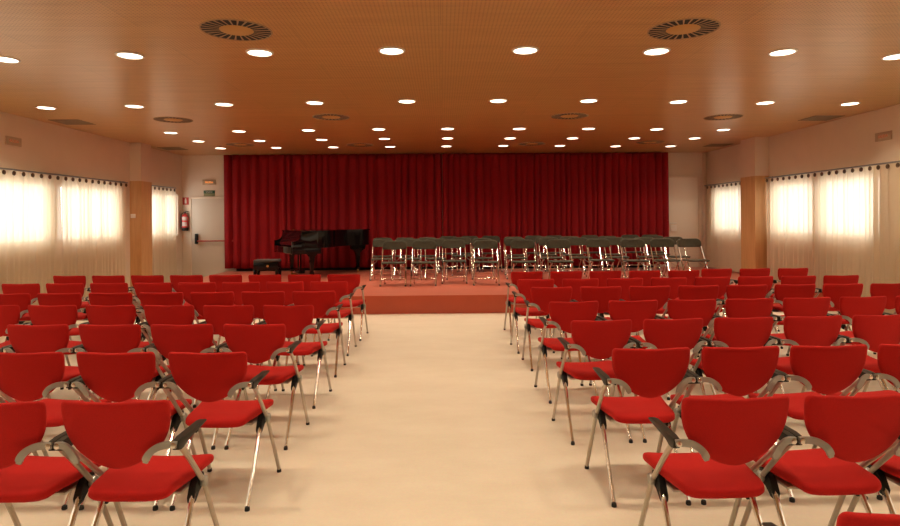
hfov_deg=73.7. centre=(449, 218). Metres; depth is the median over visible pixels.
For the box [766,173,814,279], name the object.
window curtain
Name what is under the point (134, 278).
armchair
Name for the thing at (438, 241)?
folding chair
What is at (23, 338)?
armchair
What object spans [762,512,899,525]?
armchair
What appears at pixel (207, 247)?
door
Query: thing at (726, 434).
armchair
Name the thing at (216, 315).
armchair
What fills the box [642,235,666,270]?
folding chair
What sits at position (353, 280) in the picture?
armchair
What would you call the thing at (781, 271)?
armchair
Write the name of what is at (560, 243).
folding chair
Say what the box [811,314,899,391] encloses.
armchair
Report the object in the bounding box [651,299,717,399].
armchair
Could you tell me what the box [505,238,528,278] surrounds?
folding chair
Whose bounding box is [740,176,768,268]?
column
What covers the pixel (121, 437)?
armchair
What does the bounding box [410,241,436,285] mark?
folding chair
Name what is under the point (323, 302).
armchair
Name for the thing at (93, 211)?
window curtain
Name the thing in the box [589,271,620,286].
armchair
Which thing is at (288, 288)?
armchair
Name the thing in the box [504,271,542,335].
armchair
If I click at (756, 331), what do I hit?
armchair
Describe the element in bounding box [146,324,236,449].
armchair
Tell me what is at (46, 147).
wall
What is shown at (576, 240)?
folding chair
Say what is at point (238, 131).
recessed light
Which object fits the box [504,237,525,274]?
folding chair
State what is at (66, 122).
ceiling vent
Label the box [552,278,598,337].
armchair
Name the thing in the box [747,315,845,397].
armchair
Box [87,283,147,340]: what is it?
armchair
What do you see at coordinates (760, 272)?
armchair
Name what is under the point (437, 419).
floor
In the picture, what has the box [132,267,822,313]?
stage
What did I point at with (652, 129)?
recessed light
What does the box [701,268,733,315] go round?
armchair
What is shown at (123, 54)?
recessed light
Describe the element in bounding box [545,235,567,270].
folding chair
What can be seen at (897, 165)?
window curtain
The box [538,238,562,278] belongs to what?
folding chair
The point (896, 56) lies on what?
recessed light
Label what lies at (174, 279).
armchair
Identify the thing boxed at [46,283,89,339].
armchair
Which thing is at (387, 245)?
folding chair
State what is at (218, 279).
armchair
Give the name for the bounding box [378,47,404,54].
recessed light
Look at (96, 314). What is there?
armchair
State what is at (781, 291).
armchair
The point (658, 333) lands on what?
armchair
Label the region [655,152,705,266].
door
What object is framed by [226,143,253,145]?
ceiling vent
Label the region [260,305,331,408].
armchair
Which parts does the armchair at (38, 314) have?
backrest, seat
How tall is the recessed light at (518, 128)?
0.012 m
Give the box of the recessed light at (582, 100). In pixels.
[579,99,597,102]
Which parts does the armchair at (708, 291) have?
backrest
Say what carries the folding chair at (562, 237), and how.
on the stage
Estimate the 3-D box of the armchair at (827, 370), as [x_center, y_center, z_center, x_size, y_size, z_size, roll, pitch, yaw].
[2.061,1.116,3.511,0.490,0.858,0.563,0,0,-2]
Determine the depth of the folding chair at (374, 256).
13.48 m
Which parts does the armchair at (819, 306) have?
armrest, seat, backrest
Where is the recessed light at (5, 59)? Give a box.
[0,56,20,62]
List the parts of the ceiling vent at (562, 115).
plate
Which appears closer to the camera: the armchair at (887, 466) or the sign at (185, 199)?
the armchair at (887, 466)
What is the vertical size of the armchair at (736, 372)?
0.858 m
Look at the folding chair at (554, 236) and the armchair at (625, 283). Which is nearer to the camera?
the armchair at (625, 283)
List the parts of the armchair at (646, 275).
backrest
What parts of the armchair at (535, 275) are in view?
leg, leg, seat, backrest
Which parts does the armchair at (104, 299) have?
backrest, leg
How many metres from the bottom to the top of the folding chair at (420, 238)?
0.835 m
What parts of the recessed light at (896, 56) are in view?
light panel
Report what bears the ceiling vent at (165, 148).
in the ceiling
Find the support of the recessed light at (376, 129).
in the ceiling
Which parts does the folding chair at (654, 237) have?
backrest, seat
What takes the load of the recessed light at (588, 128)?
in the ceiling
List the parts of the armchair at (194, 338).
leg, backrest, leg, armrest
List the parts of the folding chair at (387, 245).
leg, seat, backrest, leg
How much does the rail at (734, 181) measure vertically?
0.060 m
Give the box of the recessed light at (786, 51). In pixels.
[767,48,797,55]
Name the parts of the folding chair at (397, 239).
seat, backrest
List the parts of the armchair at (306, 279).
backrest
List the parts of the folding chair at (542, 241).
backrest, seat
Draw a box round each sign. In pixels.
[183,197,188,204]
[204,190,214,195]
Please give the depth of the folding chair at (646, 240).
12.68 m
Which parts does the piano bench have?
seat, frame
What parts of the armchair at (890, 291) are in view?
backrest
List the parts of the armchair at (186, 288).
backrest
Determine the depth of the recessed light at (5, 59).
5.95 m
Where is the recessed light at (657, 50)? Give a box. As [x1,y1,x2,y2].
[642,47,670,54]
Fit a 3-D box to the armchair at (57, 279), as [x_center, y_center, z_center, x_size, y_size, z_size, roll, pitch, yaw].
[-4.917,1.167,8.005,0.490,0.858,0.563,0,0,2]
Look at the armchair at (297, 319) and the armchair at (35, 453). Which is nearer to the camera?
the armchair at (35, 453)
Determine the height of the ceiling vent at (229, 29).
0.008 m
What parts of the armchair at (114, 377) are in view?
armrest, leg, backrest, seat, armrest, leg, leg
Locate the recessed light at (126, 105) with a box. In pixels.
[124,104,144,107]
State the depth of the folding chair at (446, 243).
11.96 m
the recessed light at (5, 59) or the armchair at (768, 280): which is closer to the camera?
the recessed light at (5, 59)
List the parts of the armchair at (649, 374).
leg, armrest, leg, seat, backrest, leg, leg, armrest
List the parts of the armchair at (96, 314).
backrest, seat, leg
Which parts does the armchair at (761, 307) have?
seat, backrest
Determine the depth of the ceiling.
6.54 m
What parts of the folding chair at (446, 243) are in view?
leg, backrest, seat, leg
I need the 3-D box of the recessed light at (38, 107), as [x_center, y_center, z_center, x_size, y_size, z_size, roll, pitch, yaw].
[-5.705,-1.562,8.475,0.262,0.012,0.262,0,0,-1]
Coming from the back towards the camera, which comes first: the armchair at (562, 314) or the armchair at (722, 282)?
the armchair at (722, 282)
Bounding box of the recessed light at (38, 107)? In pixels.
[35,106,56,109]
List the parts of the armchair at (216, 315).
backrest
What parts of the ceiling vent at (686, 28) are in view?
plate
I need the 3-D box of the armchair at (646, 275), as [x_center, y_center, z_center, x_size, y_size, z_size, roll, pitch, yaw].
[2.554,1.113,8.144,0.490,0.858,0.563,0,0,-4]
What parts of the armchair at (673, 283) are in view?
seat, backrest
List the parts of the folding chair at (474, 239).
leg, backrest, seat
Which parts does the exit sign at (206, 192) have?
sign plate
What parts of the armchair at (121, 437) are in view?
armrest, leg, leg, backrest, seat, leg, armrest, leg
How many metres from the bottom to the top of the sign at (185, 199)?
0.180 m
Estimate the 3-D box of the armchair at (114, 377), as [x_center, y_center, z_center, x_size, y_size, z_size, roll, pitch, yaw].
[-1.790,1.144,3.469,0.490,0.858,0.563,0,0,2]
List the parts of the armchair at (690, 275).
backrest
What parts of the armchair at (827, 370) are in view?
leg, armrest, leg, seat, backrest, leg, armrest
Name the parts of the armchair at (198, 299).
backrest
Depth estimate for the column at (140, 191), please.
12.36 m
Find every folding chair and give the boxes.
[369,239,393,280]
[371,238,392,275]
[379,241,406,286]
[393,237,414,275]
[399,239,421,279]
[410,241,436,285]
[416,237,437,275]
[425,239,447,279]
[438,236,457,271]
[442,240,467,283]
[451,237,471,275]
[460,236,479,271]
[471,238,494,279]
[473,240,499,285]
[482,236,502,271]
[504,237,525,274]
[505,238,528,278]
[510,240,536,283]
[525,235,545,271]
[536,236,557,270]
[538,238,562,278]
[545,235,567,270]
[546,239,573,278]
[560,236,584,274]
[568,237,592,276]
[581,235,604,270]
[586,239,614,278]
[598,236,622,270]
[604,237,629,275]
[620,239,649,277]
[621,235,644,270]
[634,237,662,277]
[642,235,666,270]
[646,236,670,271]
[650,239,680,276]
[663,237,690,275]
[677,238,709,276]
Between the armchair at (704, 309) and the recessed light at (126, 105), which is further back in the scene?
the recessed light at (126, 105)
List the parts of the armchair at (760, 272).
backrest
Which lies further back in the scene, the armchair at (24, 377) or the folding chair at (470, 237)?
the folding chair at (470, 237)
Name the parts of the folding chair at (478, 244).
leg, backrest, seat, leg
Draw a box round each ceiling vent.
[49,119,95,124]
[153,117,192,122]
[157,147,187,149]
[199,19,272,40]
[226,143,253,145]
[312,114,349,119]
[346,143,372,146]
[518,142,545,145]
[551,113,587,118]
[636,140,664,143]
[647,18,720,39]
[703,114,742,119]
[703,144,731,146]
[798,115,844,120]
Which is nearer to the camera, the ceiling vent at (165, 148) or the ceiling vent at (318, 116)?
the ceiling vent at (318, 116)
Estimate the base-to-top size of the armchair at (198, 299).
0.858 m
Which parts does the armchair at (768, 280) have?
backrest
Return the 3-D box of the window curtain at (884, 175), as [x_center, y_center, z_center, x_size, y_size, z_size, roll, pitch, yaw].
[6.431,0.348,8.853,0.108,2.290,0.377,0,0,-1]
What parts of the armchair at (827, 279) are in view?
seat, backrest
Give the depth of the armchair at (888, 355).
3.28 m
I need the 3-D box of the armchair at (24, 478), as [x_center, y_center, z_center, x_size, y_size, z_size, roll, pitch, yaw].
[-1.802,1.144,2.594,0.490,0.858,0.563,0,0,0]
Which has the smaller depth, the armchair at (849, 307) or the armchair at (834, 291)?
the armchair at (849, 307)
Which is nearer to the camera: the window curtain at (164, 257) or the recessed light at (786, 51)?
the recessed light at (786, 51)
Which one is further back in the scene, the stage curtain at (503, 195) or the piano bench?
the stage curtain at (503, 195)
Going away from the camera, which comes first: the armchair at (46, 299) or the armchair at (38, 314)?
the armchair at (38, 314)
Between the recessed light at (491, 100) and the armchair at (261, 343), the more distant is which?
the recessed light at (491, 100)
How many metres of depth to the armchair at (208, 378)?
3.22 m
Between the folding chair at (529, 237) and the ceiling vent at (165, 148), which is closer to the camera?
the ceiling vent at (165, 148)
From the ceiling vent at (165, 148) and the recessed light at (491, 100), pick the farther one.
the ceiling vent at (165, 148)
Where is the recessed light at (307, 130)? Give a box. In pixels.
[301,129,315,131]
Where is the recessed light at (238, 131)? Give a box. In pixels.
[232,130,246,132]
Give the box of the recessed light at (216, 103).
[214,102,233,105]
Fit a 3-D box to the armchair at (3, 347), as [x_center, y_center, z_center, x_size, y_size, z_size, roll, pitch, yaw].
[-3.312,1.155,4.358,0.490,0.858,0.563,0,0,1]
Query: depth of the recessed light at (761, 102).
8.47 m
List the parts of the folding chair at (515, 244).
leg, backrest, seat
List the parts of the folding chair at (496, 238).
backrest, seat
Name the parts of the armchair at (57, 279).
backrest, seat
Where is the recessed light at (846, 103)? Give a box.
[839,102,860,105]
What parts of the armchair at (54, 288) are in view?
backrest, seat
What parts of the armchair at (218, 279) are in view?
backrest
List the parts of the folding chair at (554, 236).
backrest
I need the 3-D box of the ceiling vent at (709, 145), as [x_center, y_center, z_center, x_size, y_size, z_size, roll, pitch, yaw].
[6.029,-1.650,13.511,0.480,0.008,0.480,0,0,-1]
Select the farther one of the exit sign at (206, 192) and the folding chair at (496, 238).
the exit sign at (206, 192)
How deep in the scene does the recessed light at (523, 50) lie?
5.75 m
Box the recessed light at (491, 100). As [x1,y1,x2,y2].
[489,99,507,102]
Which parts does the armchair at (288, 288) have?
backrest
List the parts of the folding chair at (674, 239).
backrest, seat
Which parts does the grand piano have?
leg, leg, lid, leg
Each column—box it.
[130,181,151,293]
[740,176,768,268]
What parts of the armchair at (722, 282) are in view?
backrest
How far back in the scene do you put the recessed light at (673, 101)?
8.35 m
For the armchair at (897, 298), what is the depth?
5.24 m
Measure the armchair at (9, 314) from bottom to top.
0.858 m
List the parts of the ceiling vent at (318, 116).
plate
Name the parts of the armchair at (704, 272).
backrest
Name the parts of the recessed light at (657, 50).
light panel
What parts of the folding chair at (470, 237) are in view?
backrest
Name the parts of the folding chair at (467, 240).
seat, backrest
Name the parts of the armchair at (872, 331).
armrest, seat, backrest, leg, leg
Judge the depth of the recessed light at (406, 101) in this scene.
8.21 m
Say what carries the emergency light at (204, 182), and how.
attached to the wall at (195, 168)
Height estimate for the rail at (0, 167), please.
0.060 m
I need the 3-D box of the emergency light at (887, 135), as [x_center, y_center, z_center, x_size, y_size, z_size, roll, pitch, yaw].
[6.499,-1.233,8.997,0.025,0.130,0.330,0,0,-1]
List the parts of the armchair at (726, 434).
leg, armrest, leg, seat, backrest, leg, leg, armrest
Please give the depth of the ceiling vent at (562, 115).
9.49 m
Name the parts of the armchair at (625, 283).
backrest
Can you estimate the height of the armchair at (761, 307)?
0.858 m
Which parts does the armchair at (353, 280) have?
backrest, seat, leg, leg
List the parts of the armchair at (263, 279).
backrest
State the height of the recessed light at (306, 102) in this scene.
0.012 m
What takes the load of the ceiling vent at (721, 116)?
in the ceiling
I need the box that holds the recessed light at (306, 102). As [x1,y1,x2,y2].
[305,101,323,104]
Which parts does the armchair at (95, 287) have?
backrest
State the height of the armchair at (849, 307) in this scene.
0.858 m
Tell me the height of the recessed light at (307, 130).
0.012 m
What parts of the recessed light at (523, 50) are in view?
light panel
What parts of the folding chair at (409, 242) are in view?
seat, backrest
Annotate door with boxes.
[189,196,235,276]
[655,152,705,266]
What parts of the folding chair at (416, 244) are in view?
leg, seat, backrest, leg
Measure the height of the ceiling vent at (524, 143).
0.008 m
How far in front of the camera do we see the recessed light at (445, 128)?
10.70 m
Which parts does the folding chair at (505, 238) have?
seat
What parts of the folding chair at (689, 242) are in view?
leg, backrest, seat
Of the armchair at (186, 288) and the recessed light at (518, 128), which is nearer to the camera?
the armchair at (186, 288)
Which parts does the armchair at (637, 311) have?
leg, backrest, seat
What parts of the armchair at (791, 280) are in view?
seat, backrest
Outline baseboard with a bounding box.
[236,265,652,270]
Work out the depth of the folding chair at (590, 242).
11.90 m
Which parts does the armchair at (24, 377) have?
leg, backrest, leg, armrest, seat, leg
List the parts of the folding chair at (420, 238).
seat, backrest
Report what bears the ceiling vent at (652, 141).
in the ceiling
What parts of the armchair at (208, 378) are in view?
armrest, leg, leg, backrest, seat, leg, armrest, leg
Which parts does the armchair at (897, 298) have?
backrest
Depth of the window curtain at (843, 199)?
9.74 m
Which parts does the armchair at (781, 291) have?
seat, backrest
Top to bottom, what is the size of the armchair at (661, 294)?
0.858 m
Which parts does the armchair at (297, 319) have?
leg, backrest, seat, leg, armrest, leg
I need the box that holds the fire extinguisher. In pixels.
[181,211,188,230]
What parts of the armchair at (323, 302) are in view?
backrest, seat, leg, leg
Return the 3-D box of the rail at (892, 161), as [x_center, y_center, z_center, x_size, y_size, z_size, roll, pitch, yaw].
[6.498,-0.818,6.622,0.098,0.060,11.070,0,0,-1]
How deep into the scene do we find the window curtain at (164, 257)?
13.68 m
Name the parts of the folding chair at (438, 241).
backrest, seat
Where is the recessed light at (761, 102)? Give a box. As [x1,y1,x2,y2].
[755,101,775,104]
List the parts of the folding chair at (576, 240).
backrest, seat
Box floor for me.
[0,311,899,525]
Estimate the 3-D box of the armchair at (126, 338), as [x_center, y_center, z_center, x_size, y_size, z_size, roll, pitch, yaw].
[-2.311,1.148,4.332,0.490,0.858,0.563,0,0,2]
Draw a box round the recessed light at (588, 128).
[581,127,595,129]
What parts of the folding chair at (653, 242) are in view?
backrest, seat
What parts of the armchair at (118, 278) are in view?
backrest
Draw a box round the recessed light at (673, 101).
[669,100,687,103]
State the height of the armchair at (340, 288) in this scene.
0.858 m
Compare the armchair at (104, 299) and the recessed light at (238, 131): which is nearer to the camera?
the armchair at (104, 299)
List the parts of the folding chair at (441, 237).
backrest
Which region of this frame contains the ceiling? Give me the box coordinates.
[0,0,899,154]
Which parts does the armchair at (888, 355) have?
leg, seat, armrest, backrest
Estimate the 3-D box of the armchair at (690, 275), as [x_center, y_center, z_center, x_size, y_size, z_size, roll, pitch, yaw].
[3.069,1.109,8.151,0.490,0.858,0.563,0,0,-4]
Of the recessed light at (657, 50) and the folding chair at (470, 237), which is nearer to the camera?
the recessed light at (657, 50)
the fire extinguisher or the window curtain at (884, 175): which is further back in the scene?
the fire extinguisher
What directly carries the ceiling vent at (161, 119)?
in the ceiling
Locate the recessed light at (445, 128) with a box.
[440,127,454,129]
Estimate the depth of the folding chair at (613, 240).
12.76 m
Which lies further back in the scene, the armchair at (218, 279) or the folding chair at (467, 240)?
the folding chair at (467, 240)
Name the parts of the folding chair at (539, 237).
backrest, seat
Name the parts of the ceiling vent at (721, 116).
plate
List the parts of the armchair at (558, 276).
backrest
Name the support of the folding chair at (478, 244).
on the stage
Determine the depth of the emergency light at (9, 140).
8.98 m
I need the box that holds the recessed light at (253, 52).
[245,49,273,56]
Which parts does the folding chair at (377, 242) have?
leg, seat, backrest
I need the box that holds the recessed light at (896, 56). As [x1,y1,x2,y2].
[881,53,899,59]
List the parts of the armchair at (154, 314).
leg, backrest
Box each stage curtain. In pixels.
[224,154,442,268]
[442,152,668,266]
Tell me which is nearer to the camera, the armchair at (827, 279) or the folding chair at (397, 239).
the armchair at (827, 279)
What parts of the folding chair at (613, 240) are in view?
backrest, seat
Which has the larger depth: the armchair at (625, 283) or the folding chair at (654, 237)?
the folding chair at (654, 237)
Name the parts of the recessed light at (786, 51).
light panel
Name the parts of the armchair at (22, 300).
backrest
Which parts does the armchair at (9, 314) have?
seat, backrest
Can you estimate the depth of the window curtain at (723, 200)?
13.95 m
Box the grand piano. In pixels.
[274,229,369,273]
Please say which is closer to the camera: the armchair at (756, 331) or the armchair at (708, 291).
the armchair at (756, 331)
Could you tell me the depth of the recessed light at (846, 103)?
8.60 m
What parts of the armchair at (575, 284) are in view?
backrest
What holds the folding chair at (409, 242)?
on the stage
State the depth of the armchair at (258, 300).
5.89 m
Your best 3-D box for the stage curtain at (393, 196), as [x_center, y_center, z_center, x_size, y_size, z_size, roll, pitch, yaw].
[-2.862,-0.185,14.749,5.355,2.783,0.186,0,0,-1]
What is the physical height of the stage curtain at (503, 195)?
2.783 m
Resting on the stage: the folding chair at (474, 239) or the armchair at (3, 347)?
the folding chair at (474, 239)
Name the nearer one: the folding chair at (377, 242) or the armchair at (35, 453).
the armchair at (35, 453)
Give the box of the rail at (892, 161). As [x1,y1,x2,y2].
[765,161,899,178]
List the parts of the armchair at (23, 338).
backrest, seat, armrest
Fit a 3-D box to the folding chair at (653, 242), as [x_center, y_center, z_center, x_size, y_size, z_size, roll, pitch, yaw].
[4.154,0.812,11.569,0.502,0.835,0.490,0,0,2]
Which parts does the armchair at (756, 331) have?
seat, leg, leg, armrest, backrest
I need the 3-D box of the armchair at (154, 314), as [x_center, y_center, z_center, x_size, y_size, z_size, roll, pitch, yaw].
[-2.325,1.148,5.238,0.490,0.858,0.563,0,0,3]
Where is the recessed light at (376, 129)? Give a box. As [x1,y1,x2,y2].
[372,128,385,130]
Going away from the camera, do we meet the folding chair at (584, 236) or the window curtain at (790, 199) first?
the window curtain at (790, 199)
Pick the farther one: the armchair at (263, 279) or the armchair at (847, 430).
the armchair at (263, 279)
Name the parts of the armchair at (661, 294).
backrest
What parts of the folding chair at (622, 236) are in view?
backrest, seat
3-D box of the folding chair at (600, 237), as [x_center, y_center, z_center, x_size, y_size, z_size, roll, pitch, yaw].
[3.607,0.816,13.492,0.474,0.835,0.490,0,0,-1]
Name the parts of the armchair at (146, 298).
backrest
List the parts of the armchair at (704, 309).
backrest, leg, leg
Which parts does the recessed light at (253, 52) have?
light panel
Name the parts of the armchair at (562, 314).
leg, armrest, leg, seat, backrest, leg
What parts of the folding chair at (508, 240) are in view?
leg, backrest, seat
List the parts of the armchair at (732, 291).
leg, backrest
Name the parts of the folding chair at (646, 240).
backrest, seat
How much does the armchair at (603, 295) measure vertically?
0.858 m
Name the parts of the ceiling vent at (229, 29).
plate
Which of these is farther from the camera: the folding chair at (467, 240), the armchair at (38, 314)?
the folding chair at (467, 240)
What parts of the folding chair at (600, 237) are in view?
seat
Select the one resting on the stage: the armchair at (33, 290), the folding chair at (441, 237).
the folding chair at (441, 237)
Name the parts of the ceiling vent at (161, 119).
plate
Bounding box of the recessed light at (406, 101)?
[397,99,415,103]
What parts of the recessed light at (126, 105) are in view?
light panel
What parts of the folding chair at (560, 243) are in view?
leg, backrest, seat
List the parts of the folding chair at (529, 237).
backrest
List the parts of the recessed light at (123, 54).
light panel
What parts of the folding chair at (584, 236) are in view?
backrest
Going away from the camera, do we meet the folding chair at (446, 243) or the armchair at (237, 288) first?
the armchair at (237, 288)
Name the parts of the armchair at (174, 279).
backrest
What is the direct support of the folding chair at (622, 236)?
on the stage
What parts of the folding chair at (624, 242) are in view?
leg, backrest, seat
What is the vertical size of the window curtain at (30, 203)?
2.290 m
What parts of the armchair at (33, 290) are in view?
backrest, seat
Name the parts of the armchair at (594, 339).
leg, armrest, leg, seat, backrest, leg, leg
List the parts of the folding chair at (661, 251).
seat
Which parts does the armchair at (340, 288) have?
backrest, seat, leg, leg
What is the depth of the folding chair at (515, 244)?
11.63 m
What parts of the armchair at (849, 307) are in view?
seat, backrest, leg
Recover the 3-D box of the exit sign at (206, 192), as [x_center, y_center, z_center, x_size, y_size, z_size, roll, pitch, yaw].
[-5.962,-0.621,14.865,0.276,0.146,0.013,0,0,-1]
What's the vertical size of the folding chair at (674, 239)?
0.835 m
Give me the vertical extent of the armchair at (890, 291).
0.858 m
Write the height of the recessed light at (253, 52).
0.012 m
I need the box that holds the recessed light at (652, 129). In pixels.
[649,128,663,130]
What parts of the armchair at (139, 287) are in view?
backrest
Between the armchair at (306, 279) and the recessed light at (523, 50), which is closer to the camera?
the recessed light at (523, 50)
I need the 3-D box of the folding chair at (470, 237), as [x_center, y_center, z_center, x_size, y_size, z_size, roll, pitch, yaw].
[0.468,0.839,14.270,0.474,0.835,0.490,0,0,0]
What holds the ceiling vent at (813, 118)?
in the ceiling
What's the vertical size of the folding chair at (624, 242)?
0.835 m
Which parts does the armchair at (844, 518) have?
armrest, backrest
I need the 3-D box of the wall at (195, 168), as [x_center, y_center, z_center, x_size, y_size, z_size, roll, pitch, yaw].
[-0.095,-0.024,15.075,13.670,3.170,0.250,0,0,-1]
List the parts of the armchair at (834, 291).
backrest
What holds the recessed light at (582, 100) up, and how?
in the ceiling
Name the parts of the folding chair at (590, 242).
leg, backrest, seat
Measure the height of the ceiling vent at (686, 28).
0.008 m
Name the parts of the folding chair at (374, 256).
seat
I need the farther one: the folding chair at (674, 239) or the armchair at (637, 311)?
the folding chair at (674, 239)
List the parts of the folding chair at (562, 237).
backrest, seat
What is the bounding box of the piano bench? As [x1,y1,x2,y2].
[253,259,280,274]
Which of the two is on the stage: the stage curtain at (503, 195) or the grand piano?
the grand piano
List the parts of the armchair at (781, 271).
backrest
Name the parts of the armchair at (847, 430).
leg, leg, armrest, seat, backrest, leg, leg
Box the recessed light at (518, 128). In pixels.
[512,127,525,129]
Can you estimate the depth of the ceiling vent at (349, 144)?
12.92 m
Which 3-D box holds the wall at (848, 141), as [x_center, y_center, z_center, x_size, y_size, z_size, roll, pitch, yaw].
[6.480,-0.072,6.061,0.420,3.170,17.950,0,0,-1]
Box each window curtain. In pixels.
[0,170,62,322]
[61,176,126,301]
[152,186,176,282]
[707,182,740,271]
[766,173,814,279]
[813,166,873,296]
[874,163,895,313]
[895,163,899,313]
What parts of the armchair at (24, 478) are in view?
leg, backrest, seat, armrest, leg, leg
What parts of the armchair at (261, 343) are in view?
leg, leg, backrest, seat, leg, armrest, leg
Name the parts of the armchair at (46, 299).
backrest, seat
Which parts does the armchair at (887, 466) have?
seat, leg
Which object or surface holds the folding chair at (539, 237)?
on the stage
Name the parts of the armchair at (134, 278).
backrest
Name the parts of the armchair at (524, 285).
leg, leg, seat, backrest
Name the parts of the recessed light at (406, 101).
light panel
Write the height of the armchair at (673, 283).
0.858 m
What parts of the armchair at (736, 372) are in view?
leg, armrest, seat, backrest, leg, armrest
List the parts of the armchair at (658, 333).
armrest, leg, backrest, leg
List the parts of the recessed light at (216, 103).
light panel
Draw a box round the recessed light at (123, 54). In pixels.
[115,51,144,59]
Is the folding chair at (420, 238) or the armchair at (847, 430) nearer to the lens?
the armchair at (847, 430)
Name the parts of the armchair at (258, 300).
backrest, leg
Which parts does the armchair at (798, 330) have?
armrest, seat, backrest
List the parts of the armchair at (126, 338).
backrest, armrest, leg, seat, leg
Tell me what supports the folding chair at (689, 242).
on the stage
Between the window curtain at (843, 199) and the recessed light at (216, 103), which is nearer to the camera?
the recessed light at (216, 103)
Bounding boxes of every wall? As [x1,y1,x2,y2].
[0,111,182,286]
[182,152,706,274]
[707,104,899,272]
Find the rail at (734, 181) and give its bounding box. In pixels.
[704,181,740,185]
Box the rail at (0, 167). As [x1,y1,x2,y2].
[0,167,127,182]
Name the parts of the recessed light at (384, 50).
light panel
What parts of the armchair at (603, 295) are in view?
backrest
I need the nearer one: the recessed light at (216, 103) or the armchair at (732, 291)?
the armchair at (732, 291)
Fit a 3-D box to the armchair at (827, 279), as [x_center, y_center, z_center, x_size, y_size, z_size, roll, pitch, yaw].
[4.617,1.097,7.331,0.490,0.858,0.563,0,0,-2]
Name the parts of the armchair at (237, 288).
backrest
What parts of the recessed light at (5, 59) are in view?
light panel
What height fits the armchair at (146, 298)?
0.858 m
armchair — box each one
[0,293,30,341]
[0,305,63,389]
[0,345,41,400]
[0,352,111,509]
[0,397,38,455]
[0,401,113,525]
[1,283,39,323]
[3,324,103,398]
[25,305,88,399]
[37,293,85,365]
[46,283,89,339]
[53,276,90,308]
[53,400,218,525]
[71,352,196,510]
[74,324,169,399]
[85,305,164,399]
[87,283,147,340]
[89,292,158,364]
[90,275,138,306]
[129,275,163,305]
[133,282,171,341]
[136,292,193,361]
[141,305,216,407]
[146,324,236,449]
[163,352,280,511]
[170,275,202,304]
[178,282,220,344]
[190,292,252,364]
[202,305,276,399]
[209,275,253,320]
[219,324,309,449]
[222,282,264,319]
[241,291,299,365]
[248,274,288,323]
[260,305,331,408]
[266,281,313,356]
[288,274,329,335]
[292,291,345,377]
[310,281,356,356]
[327,274,368,340]
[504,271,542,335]
[510,279,554,353]
[522,287,572,370]
[534,301,601,403]
[542,271,581,331]
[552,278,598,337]
[552,319,635,444]
[568,286,621,361]
[585,347,695,507]
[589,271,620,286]
[589,300,659,396]
[597,278,642,335]
[620,286,669,316]
[621,318,706,442]
[629,270,660,335]
[636,277,686,348]
[638,395,796,525]
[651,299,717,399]
[664,285,721,356]
[668,270,699,299]
[670,346,784,504]
[688,316,777,394]
[694,277,729,333]
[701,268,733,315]
[701,298,776,393]
[709,284,767,334]
[722,276,773,345]
[724,268,769,294]
[740,393,899,525]
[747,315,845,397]
[749,344,872,502]
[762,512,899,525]
[764,297,831,393]
[765,268,807,331]
[771,275,818,348]
[773,284,815,355]
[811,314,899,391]
[814,275,858,330]
[822,283,862,330]
[827,296,887,391]
[830,344,899,499]
[846,283,899,353]
[847,447,899,513]
[883,296,899,391]
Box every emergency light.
[5,136,21,146]
[202,180,215,184]
[875,130,891,141]
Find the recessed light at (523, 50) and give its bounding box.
[512,46,538,54]
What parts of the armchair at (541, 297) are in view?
leg, leg, seat, backrest, leg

